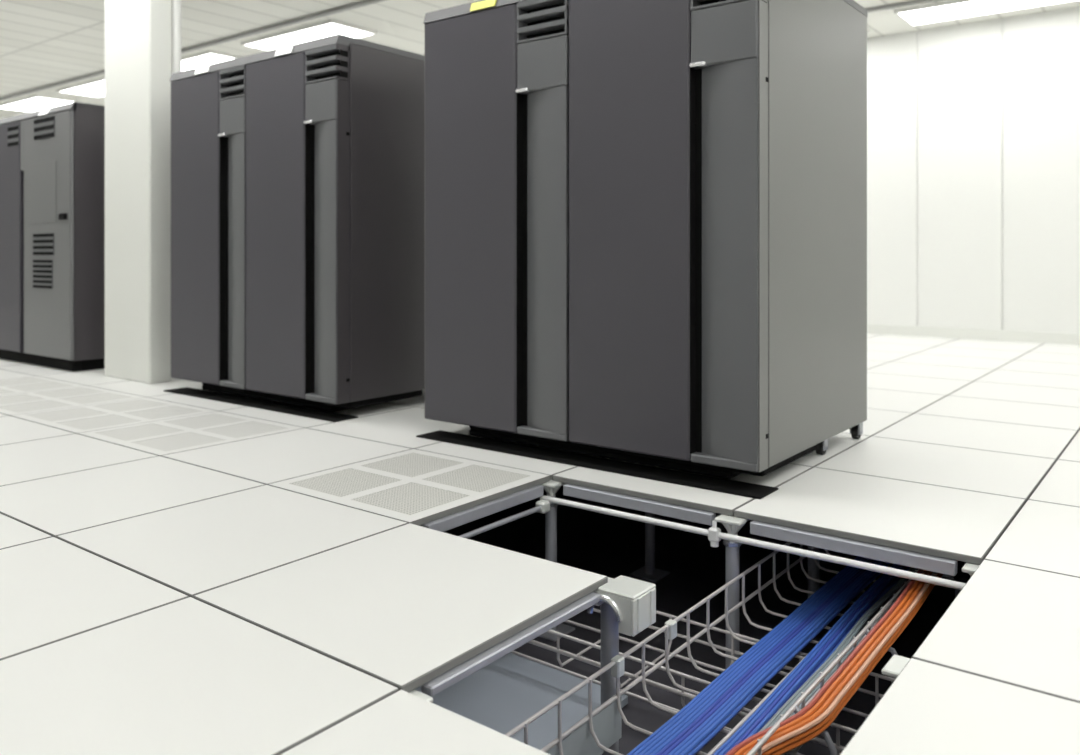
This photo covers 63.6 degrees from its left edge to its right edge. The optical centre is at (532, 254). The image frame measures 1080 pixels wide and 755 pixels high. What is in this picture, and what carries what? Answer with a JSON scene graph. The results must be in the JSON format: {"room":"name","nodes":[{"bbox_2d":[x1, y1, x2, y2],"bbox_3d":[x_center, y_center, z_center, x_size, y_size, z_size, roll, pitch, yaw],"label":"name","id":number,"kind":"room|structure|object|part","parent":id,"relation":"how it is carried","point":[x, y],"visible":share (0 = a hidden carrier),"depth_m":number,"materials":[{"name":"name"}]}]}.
{"room":"server room","nodes":[
{"label":"server room","id":0,"kind":"room"},
{"bbox_2d":[105,0,170,383],"bbox_3d":[-2.167,-0.597,4.777,0.492,2.550,0.126,0,0,38],"label":"column","id":1,"kind":"structure","parent":0,"point":[137,32],"depth_m":4.66,"materials":[{"name":"paint"}]},
{"bbox_2d":[171,0,180,380],"bbox_3d":[-1.931,-0.597,4.719,0.066,2.550,0.066,0,0,38],"label":"conduit pipe","id":2,"kind":"object","parent":1,"relation":"attached to","point":[175,4],"visible":0.25,"depth_m":4.70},
{"bbox_2d":[0,334,1079,754],"bbox_3d":[-3.204,0.686,5.329,14.395,0.017,10.978,0,0,38],"label":"floor","id":3,"kind":"structure","parent":0,"point":[188,602],"depth_m":1.85,"materials":[{"name":"tile"}]},
{"bbox_2d":[0,102,104,371],"bbox_3d":[-2.857,-0.102,5.772,1.266,1.560,1.008,0,0,38],"label":"cabinet","id":4,"kind":"object","parent":3,"relation":"on","point":[52,160],"visible":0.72,"depth_m":5.15,"materials":[{"name":"metal"}]},
{"bbox_3d":[-3.412,-0.112,5.605,0.594,1.437,0.029,0,0,38],"label":"door","id":5,"kind":"part","parent":4,"relation":"part of","materials":[{"name":"metal"}]},
{"bbox_3d":[-3.155,-0.676,5.408,0.052,0.309,0.026,0,0,38],"label":"plate","id":6,"kind":"part","parent":4,"relation":"part of","materials":[{"name":"grey"}]},
{"bbox_3d":[-2.926,-0.372,5.208,0.348,0.360,0.003,0,0,38],"label":"access panel","id":7,"kind":"part","parent":4,"relation":"part of","materials":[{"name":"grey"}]},
{"bbox_3d":[-2.890,-0.112,5.201,0.618,1.437,0.029,0,0,38],"label":"door","id":8,"kind":"part","parent":4,"relation":"part of","materials":[{"name":"grey"}]},
{"bbox_3d":[-2.923,0.645,5.667,1.170,0.066,0.654,0,0,38],"label":"frame","id":9,"kind":"part","parent":4,"relation":"part of","materials":[{"name":"black metal"}]},
{"bbox_3d":[-2.350,-0.132,5.397,0.007,1.488,0.966,0,0,38],"label":"panel","id":10,"kind":"part","parent":4,"relation":"part of","materials":[{"name":"metal"}]},
{"bbox_2d":[0,376,302,455],"bbox_3d":[-2.023,0.686,3.916,2.395,0.017,0.595,0,0,38],"label":"floor","id":11,"kind":"structure","parent":3,"relation":"in","point":[180,434],"depth_m":3.63,"materials":[{"name":"tile"}]},
{"bbox_3d":[-2.709,0.684,4.274,0.235,0.011,0.235,0,0,38],"label":"perforated panel","id":12,"kind":"part","parent":11,"relation":"part of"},
{"bbox_3d":[-2.454,0.684,4.076,0.235,0.011,0.235,0,0,38],"label":"perforated panel","id":13,"kind":"part","parent":11,"relation":"part of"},
{"bbox_3d":[-2.758,0.684,4.662,0.235,0.011,0.235,0,0,38],"label":"perforated panel","id":14,"kind":"part","parent":11,"relation":"part of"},
{"bbox_3d":[-2.235,0.684,3.906,0.235,0.011,0.235,0,0,38],"label":"perforated panel","id":15,"kind":"part","parent":11,"relation":"part of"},
{"bbox_3d":[-2.539,0.684,4.493,0.235,0.011,0.235,0,0,38],"label":"perforated panel","id":16,"kind":"part","parent":11,"relation":"part of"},
{"bbox_3d":[-1.980,0.684,3.708,0.235,0.011,0.235,0,0,38],"label":"perforated panel","id":17,"kind":"part","parent":11,"relation":"part of","materials":[{"name":"metal"}]},
{"bbox_3d":[-2.284,0.684,4.294,0.235,0.011,0.235,0,0,38],"label":"perforated panel","id":18,"kind":"part","parent":11,"relation":"part of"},
{"bbox_3d":[-2.066,0.684,4.125,0.235,0.011,0.235,0,0,38],"label":"perforated panel","id":19,"kind":"part","parent":11,"relation":"part of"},
{"bbox_3d":[-1.761,0.684,3.538,0.235,0.011,0.235,0,0,38],"label":"perforated panel","id":20,"kind":"part","parent":11,"relation":"part of","materials":[{"name":"metal"}]},
{"bbox_3d":[-1.810,0.684,3.926,0.235,0.011,0.235,0,0,38],"label":"perforated panel","id":21,"kind":"part","parent":11,"relation":"part of","materials":[{"name":"metal"}]},
{"bbox_3d":[-1.506,0.684,3.340,0.235,0.011,0.235,0,0,38],"label":"perforated panel","id":22,"kind":"part","parent":11,"relation":"part of","materials":[{"name":"metal"}]},
{"bbox_3d":[-1.592,0.684,3.756,0.235,0.011,0.235,0,0,38],"label":"perforated panel","id":23,"kind":"part","parent":11,"relation":"part of","materials":[{"name":"metal"}]},
{"bbox_3d":[-1.288,0.684,3.170,0.235,0.011,0.235,0,0,38],"label":"perforated panel","id":24,"kind":"part","parent":11,"relation":"part of","materials":[{"name":"metal"}]},
{"bbox_3d":[-1.336,0.684,3.558,0.235,0.011,0.235,0,0,38],"label":"perforated panel","id":25,"kind":"part","parent":11,"relation":"part of","materials":[{"name":"metal"}]},
{"bbox_3d":[-1.118,0.684,3.389,0.235,0.011,0.235,0,0,38],"label":"perforated panel","id":26,"kind":"part","parent":11,"relation":"part of","materials":[{"name":"metal"}]},
{"bbox_2d":[164,34,424,421],"bbox_3d":[-1.008,-0.114,4.330,1.305,1.584,1.017,0,0,38],"label":"cabinet","id":27,"kind":"object","parent":3,"relation":"on","point":[298,170],"visible":0.82,"depth_m":3.81,"materials":[{"name":"metal"}]},
{"bbox_3d":[-1.620,-0.126,4.234,0.425,1.476,0.060,0,0,38],"label":"door","id":28,"kind":"part","parent":27,"relation":"part of","materials":[{"name":"metal"}]},
{"bbox_3d":[-1.370,0.600,4.040,0.202,0.024,0.060,0,0,38],"label":"plate","id":29,"kind":"part","parent":27,"relation":"part of","materials":[{"name":"grey"}]},
{"bbox_3d":[-1.370,-0.638,4.040,0.202,0.167,0.060,0,0,38],"label":"plate","id":30,"kind":"part","parent":27,"relation":"part of","materials":[{"name":"grey"}]},
{"bbox_3d":[-1.280,0.675,3.979,1.305,0.006,0.129,0,0,38],"label":"floor plate","id":31,"kind":"part","parent":27,"relation":"part of","materials":[{"name":"black metal"}]},
{"bbox_3d":[-1.117,-0.126,3.843,0.425,1.476,0.060,0,0,38],"label":"door","id":32,"kind":"part","parent":27,"relation":"part of","materials":[{"name":"metal"}]},
{"bbox_3d":[-0.942,-0.560,3.676,0.052,0.012,0.025,0,0,38],"label":"handle","id":33,"kind":"part","parent":27,"relation":"part of","materials":[{"name":"silver metal"}]},
{"bbox_3d":[-1.069,0.639,4.144,1.101,0.054,0.438,0,0,38],"label":"frame","id":34,"kind":"part","parent":27,"relation":"part of","materials":[{"name":"black metal"}]},
{"bbox_3d":[-0.866,-0.638,3.649,0.202,0.167,0.060,0,0,38],"label":"plate","id":35,"kind":"part","parent":27,"relation":"part of","materials":[{"name":"grey"}]},
{"bbox_3d":[-0.866,0.600,3.649,0.202,0.024,0.060,0,0,38],"label":"plate","id":36,"kind":"part","parent":27,"relation":"part of","materials":[{"name":"grey"}]},
{"bbox_3d":[-0.480,-0.135,3.981,0.007,1.494,0.909,0,0,38],"label":"panel","id":37,"kind":"part","parent":27,"relation":"part of","materials":[{"name":"metal"}]},
{"bbox_2d":[268,449,549,525],"bbox_3d":[-0.364,0.686,2.628,0.595,0.017,0.595,0,0,38],"label":"floor","id":38,"kind":"structure","parent":3,"relation":"in","point":[413,486],"depth_m":2.58,"materials":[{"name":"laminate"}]},
{"bbox_3d":[-0.558,0.684,2.604,0.235,0.011,0.235,0,0,38],"label":"perforated panel","id":39,"kind":"part","parent":38,"relation":"part of","materials":[{"name":"metal"}]},
{"bbox_3d":[-0.340,0.684,2.434,0.235,0.011,0.235,0,0,38],"label":"perforated panel","id":40,"kind":"part","parent":38,"relation":"part of","materials":[{"name":"metal"}]},
{"bbox_3d":[-0.389,0.684,2.822,0.235,0.011,0.235,0,0,38],"label":"perforated panel","id":41,"kind":"part","parent":38,"relation":"part of","materials":[{"name":"metal"}]},
{"bbox_3d":[-0.170,0.684,2.652,0.235,0.011,0.235,0,0,38],"label":"perforated panel","id":42,"kind":"part","parent":38,"relation":"part of","materials":[{"name":"metal"}]},
{"bbox_2d":[416,0,867,498],"bbox_3d":[0.410,-0.114,3.229,1.350,1.584,1.017,0,0,38],"label":"cabinet","id":43,"kind":"object","parent":3,"relation":"on","point":[646,220],"visible":1,"depth_m":2.77,"materials":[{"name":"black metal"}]},
{"bbox_3d":[-0.214,-0.126,3.142,0.440,1.476,0.060,0,0,38],"label":"door","id":44,"kind":"part","parent":43,"relation":"part of","materials":[{"name":"metal"}]},
{"bbox_3d":[-0.033,-0.560,2.970,0.052,0.012,0.025,0,0,38],"label":"handle","id":45,"kind":"part","parent":43,"relation":"part of","materials":[{"name":"silver metal"}]},
{"bbox_3d":[0.045,-0.638,2.941,0.209,0.167,0.060,0,0,38],"label":"plate","id":46,"kind":"part","parent":43,"relation":"part of","materials":[{"name":"grey"}]},
{"bbox_3d":[0.045,0.600,2.941,0.209,0.024,0.060,0,0,38],"label":"plate","id":47,"kind":"part","parent":43,"relation":"part of","materials":[{"name":"grey"}]},
{"bbox_3d":[0.138,0.675,2.878,1.350,0.006,0.129,0,0,38],"label":"floor plate","id":48,"kind":"part","parent":43,"relation":"part of","materials":[{"name":"black metal"}]},
{"bbox_3d":[0.307,-0.126,2.737,0.440,1.476,0.060,0,0,38],"label":"door","id":49,"kind":"part","parent":43,"relation":"part of","materials":[{"name":"metal"}]},
{"bbox_3d":[0.349,0.639,3.043,1.146,0.054,0.438,0,0,38],"label":"frame","id":50,"kind":"part","parent":43,"relation":"part of","materials":[{"name":"black metal"}]},
{"bbox_3d":[0.488,-0.560,2.565,0.052,0.012,0.025,0,0,38],"label":"handle","id":51,"kind":"part","parent":43,"relation":"part of","materials":[{"name":"silver metal"}]},
{"bbox_3d":[0.567,-0.638,2.536,0.209,0.167,0.060,0,0,38],"label":"plate","id":52,"kind":"part","parent":43,"relation":"part of","materials":[{"name":"grey"}]},
{"bbox_3d":[0.567,0.600,2.536,0.209,0.024,0.060,0,0,38],"label":"plate","id":53,"kind":"part","parent":43,"relation":"part of","materials":[{"name":"grey"}]},
{"bbox_3d":[0.956,-0.135,2.866,0.007,1.494,0.909,0,0,38],"label":"panel","id":54,"kind":"part","parent":43,"relation":"part of","materials":[{"name":"metal"}]},
{"bbox_2d":[0,0,1079,117],"bbox_3d":[-3.205,-1.902,5.328,14.400,0.060,10.980,0,0,38],"label":"ceiling","id":55,"kind":"structure","parent":0,"point":[43,42],"depth_m":7.08,"materials":[{"name":"acoustic ceiling tile"},{"name":"metal"}]},
{"bbox_2d":[0,95,78,111],"bbox_3d":[-6.128,-1.858,10.736,1.230,0.027,0.480,0,0,38],"label":"recessed light","id":56,"kind":"object","parent":55,"relation":"in","point":[33,103],"visible":0.84,"depth_m":10.65,"materials":[{"name":"white"}]},
{"bbox_2d":[56,77,104,97],"bbox_3d":[-4.754,-1.858,9.668,1.230,0.027,0.480,0,0,38],"label":"recessed light","id":57,"kind":"object","parent":55,"relation":"in","point":[93,88],"visible":0.51,"depth_m":9.75,"materials":[{"name":"white"}]},
{"bbox_2d":[0,0,384,100],"bbox_3d":[-1.935,-1.857,6.963,14.400,0.030,0.042,0,0,38],"label":"trim","id":58,"kind":"structure","parent":55,"relation":"attached to","point":[364,2],"depth_m":7.32,"materials":[{"name":"grey"}]},
{"bbox_2d":[181,50,241,70],"bbox_3d":[-3.285,-1.858,8.527,1.230,0.027,0.480,0,0,38],"label":"recessed light","id":59,"kind":"object","parent":55,"relation":"in","point":[208,57],"visible":0.27,"depth_m":8.24,"materials":[{"name":"white"}]},
{"bbox_3d":[-3.285,-1.858,8.527,1.230,0.027,0.480,0,0,38],"label":"frame","id":60,"kind":"part","parent":59,"relation":"part of","materials":[{"name":"white"}]},
{"bbox_2d":[241,19,376,50],"bbox_3d":[-1.934,-1.858,7.479,1.230,0.027,0.480,0,0,38],"label":"recessed light","id":61,"kind":"object","parent":55,"relation":"in","point":[330,27],"visible":0.76,"depth_m":7.32,"materials":[{"name":"white"}]},
{"bbox_2d":[865,0,941,12],"bbox_3d":[-0.419,-1.857,8.915,14.400,0.030,0.042,0,0,38],"label":"trim","id":62,"kind":"structure","parent":55,"relation":"attached to","point":[911,2],"depth_m":6.46,"materials":[{"name":"grey"}]},
{"bbox_2d":[894,0,1079,25],"bbox_3d":[3.397,-1.858,6.468,1.230,0.027,0.480,0,0,38],"label":"recessed light","id":63,"kind":"object","parent":55,"relation":"in","point":[953,9],"visible":1,"depth_m":6.57,"materials":[{"name":"white"}]},
{"bbox_2d":[419,484,970,754],"bbox_3d":[-3.205,1.188,5.328,14.400,0.060,10.980,0,0,38],"label":"subfloor","id":64,"kind":"structure","parent":0,"point":[610,546],"depth_m":2.99,"materials":[{"name":"black"}]},
{"bbox_2d":[409,690,432,702],"bbox_3d":[-0.205,0.927,1.365,0.108,0.462,0.108,0,0,38],"label":"pedestal","id":65,"kind":"object","parent":64,"relation":"on","point":[414,692],"visible":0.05,"depth_m":1.38,"materials":[{"name":"metal"}]},
{"bbox_2d":[414,653,627,749],"bbox_3d":[-0.705,1.143,2.140,1.380,0.030,1.332,0,0,38],"label":"air duct","id":66,"kind":"object","parent":64,"relation":"on","point":[503,694],"visible":0.23,"depth_m":2.22,"materials":[{"name":"metal"}]},
{"bbox_2d":[539,480,574,641],"bbox_3d":[0.057,0.927,2.681,0.108,0.462,0.108,0,0,38],"label":"pedestal","id":67,"kind":"object","parent":64,"relation":"on","point":[551,487],"visible":0.56,"depth_m":2.67,"materials":[{"name":"metal"}]},
{"bbox_2d":[422,485,542,531],"bbox_3d":[-0.127,0.712,2.444,0.026,0.031,0.492,0,0,38],"label":"stringer","id":68,"kind":"object","parent":67,"relation":"attached to","point":[460,518],"visible":0.76,"depth_m":2.42,"materials":[{"name":"metal"}]},
{"bbox_2d":[459,499,549,538],"bbox_3d":[-0.115,0.752,2.416,0.036,0.033,0.510,0,0,38],"label":"rod","id":69,"kind":"object","parent":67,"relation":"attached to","point":[542,506],"visible":0.85,"depth_m":2.49,"materials":[{"name":"metal"}]},
{"bbox_3d":[0.057,0.960,2.681,0.036,0.383,0.036,0,0,38],"label":"post","id":70,"kind":"part","parent":67,"relation":"part of","materials":[{"name":"metal"}]},
{"bbox_3d":[0.057,1.155,2.681,0.108,0.007,0.108,0,0,38],"label":"plate","id":71,"kind":"part","parent":67,"relation":"part of","materials":[{"name":"metal"}]},
{"bbox_2d":[563,484,715,525],"bbox_3d":[0.294,0.712,2.497,0.492,0.031,0.026,0,0,38],"label":"stringer","id":72,"kind":"object","parent":67,"relation":"attached to","point":[625,501],"visible":0.86,"depth_m":2.47,"materials":[{"name":"metal"}]},
{"bbox_2d":[587,575,655,754],"bbox_3d":[0.177,0.922,1.825,0.148,0.473,0.113,0,0,38],"label":"pedestal","id":73,"kind":"object","parent":64,"relation":"on","point":[628,605],"visible":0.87,"depth_m":1.80,"materials":[{"name":"metal"}]},
{"bbox_2d":[421,592,599,696],"bbox_3d":[-0.021,0.704,1.602,0.026,0.016,0.492,0,0,38],"label":"stringer","id":74,"kind":"object","parent":73,"relation":"attached to","point":[442,682],"visible":1,"depth_m":1.55,"materials":[{"name":"metal"}]},
{"bbox_3d":[0.163,0.940,1.839,0.038,0.422,0.038,0,0,38],"label":"post","id":75,"kind":"part","parent":73,"relation":"part of","materials":[{"name":"metal"}]},
{"bbox_2d":[597,575,655,636],"bbox_3d":[0.197,0.725,1.805,0.093,0.080,0.090,0,0,38],"label":"junction box","id":76,"kind":"object","parent":73,"relation":"attached to","point":[627,603],"depth_m":1.78,"materials":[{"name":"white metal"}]},
{"bbox_2d":[630,512,669,581],"bbox_3d":[0.425,0.927,3.155,0.108,0.462,0.108,0,0,38],"label":"pedestal","id":77,"kind":"object","parent":64,"relation":"on","point":[648,572],"visible":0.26,"depth_m":3.14,"materials":[{"name":"metal"}]},
{"bbox_3d":[0.425,0.960,3.155,0.036,0.383,0.036,0,0,38],"label":"post","id":78,"kind":"part","parent":77,"relation":"part of","materials":[{"name":"metal"}]},
{"bbox_3d":[0.425,1.155,3.155,0.108,0.007,0.108,0,0,38],"label":"plate","id":79,"kind":"part","parent":77,"relation":"part of","materials":[{"name":"metal"}]},
{"bbox_2d":[510,608,894,754],"bbox_3d":[0.457,1.026,2.120,3.000,0.105,0.285,0,0,38],"label":"basket tray","id":80,"kind":"object","parent":64,"relation":"on","point":[683,694],"visible":0.2,"depth_m":2.20,"materials":[{"name":"white"}]},
{"bbox_2d":[504,542,958,754],"bbox_3d":[0.661,0.907,2.060,0.443,0.172,2.520,0,0,38],"label":"basket tray","id":81,"kind":"object","parent":64,"relation":"on","point":[601,728],"visible":0.43,"depth_m":1.77,"materials":[{"name":"white"}]},
{"bbox_3d":[-0.050,0.950,1.495,0.002,0.086,0.756,0,0,38],"label":"plate","id":82,"kind":"part","parent":81,"relation":"part of","materials":[{"name":"metal"}]},
{"bbox_2d":[627,556,859,754],"bbox_3d":[0.580,0.922,2.122,0.013,0.009,2.460,0,0,38],"label":"cable","id":83,"kind":"object","parent":81,"relation":"in","point":[732,665],"visible":0.69,"depth_m":1.93,"materials":[{"name":"blue plastic"}]},
{"bbox_2d":[633,557,862,754],"bbox_3d":[0.587,0.922,2.117,0.013,0.009,2.460,0,0,38],"label":"cable","id":84,"kind":"object","parent":81,"relation":"in","point":[739,663],"visible":0.64,"depth_m":1.93,"materials":[{"name":"blue plastic"}]},
{"bbox_2d":[639,558,865,754],"bbox_3d":[0.594,0.922,2.112,0.013,0.009,2.460,0,0,38],"label":"cable","id":85,"kind":"object","parent":81,"relation":"in","point":[746,661],"visible":0.62,"depth_m":1.93,"materials":[{"name":"blue plastic"}]},
{"bbox_2d":[644,558,867,754],"bbox_3d":[0.600,0.922,2.107,0.013,0.009,2.460,0,0,38],"label":"cable","id":86,"kind":"object","parent":81,"relation":"in","point":[753,659],"visible":0.68,"depth_m":1.92,"materials":[{"name":"blue plastic"}]},
{"bbox_2d":[650,559,871,754],"bbox_3d":[0.607,0.922,2.102,0.013,0.009,2.460,0,0,38],"label":"cable","id":87,"kind":"object","parent":81,"relation":"in","point":[761,656],"visible":0.68,"depth_m":1.92,"materials":[{"name":"blue plastic"}]},
{"bbox_2d":[656,559,873,754],"bbox_3d":[0.614,0.922,2.097,0.013,0.009,2.460,0,0,38],"label":"cable","id":88,"kind":"object","parent":81,"relation":"in","point":[769,653],"visible":0.66,"depth_m":1.92,"materials":[{"name":"blue plastic"}]},
{"bbox_2d":[662,560,877,754],"bbox_3d":[0.620,0.922,2.091,0.013,0.009,2.460,0,0,38],"label":"cable","id":89,"kind":"object","parent":81,"relation":"in","point":[788,640],"visible":0.63,"depth_m":1.93,"materials":[{"name":"blue plastic"}]},
{"bbox_2d":[668,561,879,754],"bbox_3d":[0.627,0.922,2.086,0.013,0.009,2.460,0,0,38],"label":"cable","id":90,"kind":"object","parent":81,"relation":"in","point":[787,645],"visible":0.66,"depth_m":1.92,"materials":[{"name":"blue plastic"}]},
{"bbox_2d":[674,561,882,754],"bbox_3d":[0.633,0.922,2.081,0.013,0.009,2.460,0,0,38],"label":"cable","id":91,"kind":"object","parent":81,"relation":"in","point":[816,622],"visible":0.62,"depth_m":1.92,"materials":[{"name":"blue plastic"}]},
{"bbox_2d":[680,562,886,754],"bbox_3d":[0.640,0.922,2.076,0.013,0.009,2.460,0,0,38],"label":"cable","id":92,"kind":"object","parent":81,"relation":"in","point":[715,724],"visible":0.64,"depth_m":1.92,"materials":[{"name":"blue plastic"}]},
{"bbox_2d":[687,563,889,754],"bbox_3d":[0.643,0.929,2.073,0.013,0.009,2.460,0,0,38],"label":"cable","id":93,"kind":"object","parent":81,"relation":"in","point":[735,711],"visible":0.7,"depth_m":1.93,"materials":[{"name":"blue plastic"}]},
{"bbox_2d":[694,563,890,754],"bbox_3d":[0.640,0.937,2.076,0.013,0.009,2.460,0,0,38],"label":"cable","id":94,"kind":"object","parent":81,"relation":"in","point":[890,563],"visible":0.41,"depth_m":1.97,"materials":[{"name":"blue plastic"}]},
{"bbox_2d":[712,564,895,754],"bbox_3d":[0.669,0.923,2.054,0.016,0.021,2.460,0,0,37],"label":"cable","id":95,"kind":"object","parent":81,"relation":"in","point":[843,616],"visible":0.63,"depth_m":1.93,"materials":[{"name":"blue plastic"}]},
{"bbox_2d":[718,564,898,754],"bbox_3d":[0.675,0.923,2.049,0.016,0.021,2.460,0,0,37],"label":"cable","id":96,"kind":"object","parent":81,"relation":"in","point":[848,615],"visible":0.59,"depth_m":1.93,"materials":[{"name":"blue plastic"}]},
{"bbox_2d":[724,565,901,754],"bbox_3d":[0.682,0.923,2.043,0.016,0.021,2.460,0,0,37],"label":"cable","id":97,"kind":"object","parent":81,"relation":"in","point":[853,614],"visible":0.6,"depth_m":1.95,"materials":[{"name":"blue plastic"}]},
{"bbox_3d":[0.507,0.902,1.569,0.086,0.157,0.013,0,0,45],"label":"support arm","id":98,"kind":"part","parent":81,"relation":"part of","materials":[{"name":"metal"}]},
{"bbox_2d":[725,569,922,754],"bbox_3d":[0.783,0.824,1.964,0.083,0.097,2.462,0,0,40],"label":"cable","id":99,"kind":"object","parent":81,"relation":"in","point":[867,637],"visible":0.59,"depth_m":1.66,"materials":[{"name":"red plastic"}]},
{"bbox_2d":[734,570,927,754],"bbox_3d":[0.792,0.824,1.957,0.083,0.097,2.462,0,0,40],"label":"cable","id":100,"kind":"object","parent":81,"relation":"in","point":[877,633],"visible":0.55,"depth_m":1.66,"materials":[{"name":"orange plastic"}]},
{"bbox_2d":[756,566,906,733],"bbox_3d":[0.689,0.931,2.038,0.016,0.021,2.460,0,0,37],"label":"cable","id":101,"kind":"object","parent":81,"relation":"in","point":[888,585],"visible":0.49,"depth_m":2.06,"materials":[{"name":"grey plastic"}]},
{"bbox_2d":[743,566,905,740],"bbox_3d":[0.689,0.923,2.038,0.016,0.021,2.460,0,0,37],"label":"cable","id":102,"kind":"object","parent":101,"relation":"on","point":[761,724],"visible":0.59,"depth_m":1.97,"materials":[{"name":"blue plastic"}]},
{"bbox_2d":[758,568,913,732],"bbox_3d":[0.710,0.907,2.022,0.035,0.029,2.460,0,0,38],"label":"power cable","id":103,"kind":"object","parent":81,"relation":"in","point":[856,625],"visible":0.46,"depth_m":1.93,"materials":[{"name":"grey plastic"}]},
{"bbox_2d":[742,571,932,754],"bbox_3d":[0.800,0.824,1.950,0.083,0.097,2.462,0,0,40],"label":"cable","id":104,"kind":"object","parent":81,"relation":"in","point":[887,629],"visible":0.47,"depth_m":1.66,"materials":[{"name":"orange plastic"}]},
{"bbox_2d":[768,568,915,727],"bbox_3d":[0.718,0.905,2.016,0.035,0.029,2.460,0,0,38],"label":"power cable","id":105,"kind":"object","parent":81,"relation":"in","point":[876,607],"visible":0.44,"depth_m":2.00,"materials":[{"name":"grey plastic"}]},
{"bbox_2d":[788,594,900,717],"bbox_3d":[0.734,0.900,2.003,0.035,0.029,2.460,0,0,38],"label":"power cable","id":106,"kind":"object","parent":81,"relation":"in","point":[849,652],"visible":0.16,"depth_m":1.85,"materials":[{"name":"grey plastic"}]},
{"bbox_2d":[755,572,937,754],"bbox_3d":[0.809,0.824,1.943,0.083,0.097,2.462,0,0,40],"label":"cable","id":107,"kind":"object","parent":81,"relation":"in","point":[887,637],"visible":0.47,"depth_m":1.63,"materials":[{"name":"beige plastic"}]},
{"bbox_2d":[800,596,898,709],"bbox_3d":[0.742,0.897,1.997,0.035,0.029,2.460,0,0,38],"label":"power cable","id":108,"kind":"object","parent":81,"relation":"in","point":[888,608],"visible":0.07,"depth_m":2.02,"materials":[{"name":"grey plastic"}]},
{"bbox_2d":[762,573,939,754],"bbox_3d":[0.809,0.834,1.943,0.083,0.097,2.462,0,0,40],"label":"cable","id":109,"kind":"object","parent":81,"relation":"in","point":[817,727],"visible":0.44,"depth_m":1.60,"materials":[{"name":"orange plastic"}]},
{"bbox_2d":[800,567,910,686],"bbox_3d":[0.695,0.931,2.033,0.016,0.021,2.460,0,0,37],"label":"cable","id":110,"kind":"object","parent":81,"relation":"in","point":[897,579],"visible":0.26,"depth_m":2.25,"materials":[{"name":"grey plastic"}]},
{"bbox_2d":[770,574,943,754],"bbox_3d":[0.809,0.844,1.943,0.083,0.097,2.462,0,0,40],"label":"cable","id":111,"kind":"object","parent":81,"relation":"in","point":[818,732],"visible":0.44,"depth_m":1.62,"materials":[{"name":"orange plastic"}]},
{"bbox_2d":[816,570,923,702],"bbox_3d":[0.783,0.834,1.964,0.083,0.097,2.462,0,0,40],"label":"cable","id":112,"kind":"object","parent":81,"relation":"in","point":[923,570],"visible":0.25,"depth_m":1.83,"materials":[{"name":"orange plastic"}]},
{"bbox_2d":[822,571,928,704],"bbox_3d":[0.792,0.834,1.957,0.083,0.097,2.462,0,0,40],"label":"cable","id":113,"kind":"object","parent":81,"relation":"in","point":[928,571],"visible":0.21,"depth_m":1.81,"materials":[{"name":"orange plastic"}]},
{"bbox_2d":[823,572,933,712],"bbox_3d":[0.800,0.834,1.950,0.083,0.097,2.462,0,0,40],"label":"cable","id":114,"kind":"object","parent":81,"relation":"in","point":[933,572],"visible":0.19,"depth_m":1.79,"materials":[{"name":"brown plastic"}]},
{"bbox_3d":[0.763,0.902,1.899,0.086,0.157,0.013,0,0,45],"label":"support arm","id":115,"kind":"part","parent":81,"relation":"part of","materials":[{"name":"metal"}]},
{"bbox_2d":[852,569,917,639],"bbox_3d":[0.726,0.902,2.010,0.035,0.029,2.460,0,0,38],"label":"power cable","id":116,"kind":"object","parent":81,"relation":"in","point":[891,596],"visible":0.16,"depth_m":2.17,"materials":[{"name":"grey plastic"}]},
{"bbox_3d":[1.094,0.902,2.325,0.086,0.157,0.013,0,0,45],"label":"support arm","id":117,"kind":"part","parent":81,"relation":"part of","materials":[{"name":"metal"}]},
{"bbox_2d":[714,514,748,668],"bbox_3d":[0.531,0.927,2.313,0.108,0.462,0.108,0,0,38],"label":"pedestal","id":118,"kind":"object","parent":64,"relation":"on","point":[733,524],"visible":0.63,"depth_m":2.30,"materials":[{"name":"metal"}]},
{"bbox_3d":[0.531,0.960,2.313,0.036,0.383,0.036,0,0,38],"label":"post","id":119,"kind":"part","parent":118,"relation":"part of","materials":[{"name":"metal"}]},
{"bbox_2d":[540,495,965,589],"bbox_3d":[0.529,0.738,2.272,1.272,0.065,0.024,0,0,38],"label":"rod","id":120,"kind":"object","parent":118,"relation":"attached to","point":[714,534],"visible":0.85,"depth_m":2.23,"materials":[{"name":"white"}]},
{"bbox_2d":[750,520,956,575],"bbox_3d":[0.768,0.712,2.129,0.492,0.031,0.026,0,0,38],"label":"stringer","id":121,"kind":"object","parent":118,"relation":"attached to","point":[926,562],"visible":1,"depth_m":2.10,"materials":[{"name":"metal"}]},
{"bbox_2d":[808,546,819,597],"bbox_3d":[0.899,0.927,2.787,0.108,0.462,0.108,0,0,38],"label":"pedestal","id":122,"kind":"object","parent":64,"relation":"on","point":[813,569],"visible":0.02,"depth_m":2.77,"materials":[{"name":"metal"}]},
{"bbox_2d":[882,654,909,678],"bbox_3d":[0.636,0.927,1.471,0.108,0.462,0.108,0,0,38],"label":"pedestal","id":123,"kind":"object","parent":64,"relation":"on","point":[895,665],"visible":0.1,"depth_m":1.48,"materials":[{"name":"metal"}]},
{"bbox_2d":[962,562,979,575],"bbox_3d":[1.004,0.927,1.945,0.108,0.462,0.108,0,0,38],"label":"pedestal","id":124,"kind":"object","parent":64,"relation":"on","point":[970,568],"visible":0.06,"depth_m":1.94,"materials":[{"name":"metal"}]},
{"bbox_2d":[867,7,1079,333],"bbox_3d":[0.184,-0.357,9.693,14.400,3.030,0.108,0,0,38],"label":"wall","id":125,"kind":"structure","parent":0,"point":[973,129],"depth_m":6.99,"materials":[{"name":"paint"}]},
{"bbox_2d":[867,324,1079,344],"bbox_3d":[0.147,0.636,9.644,14.400,0.084,0.015,0,0,38],"label":"baseboard","id":126,"kind":"structure","parent":125,"relation":"attached to","point":[942,332],"depth_m":6.98,"materials":[{"name":"paint"}]}
]}

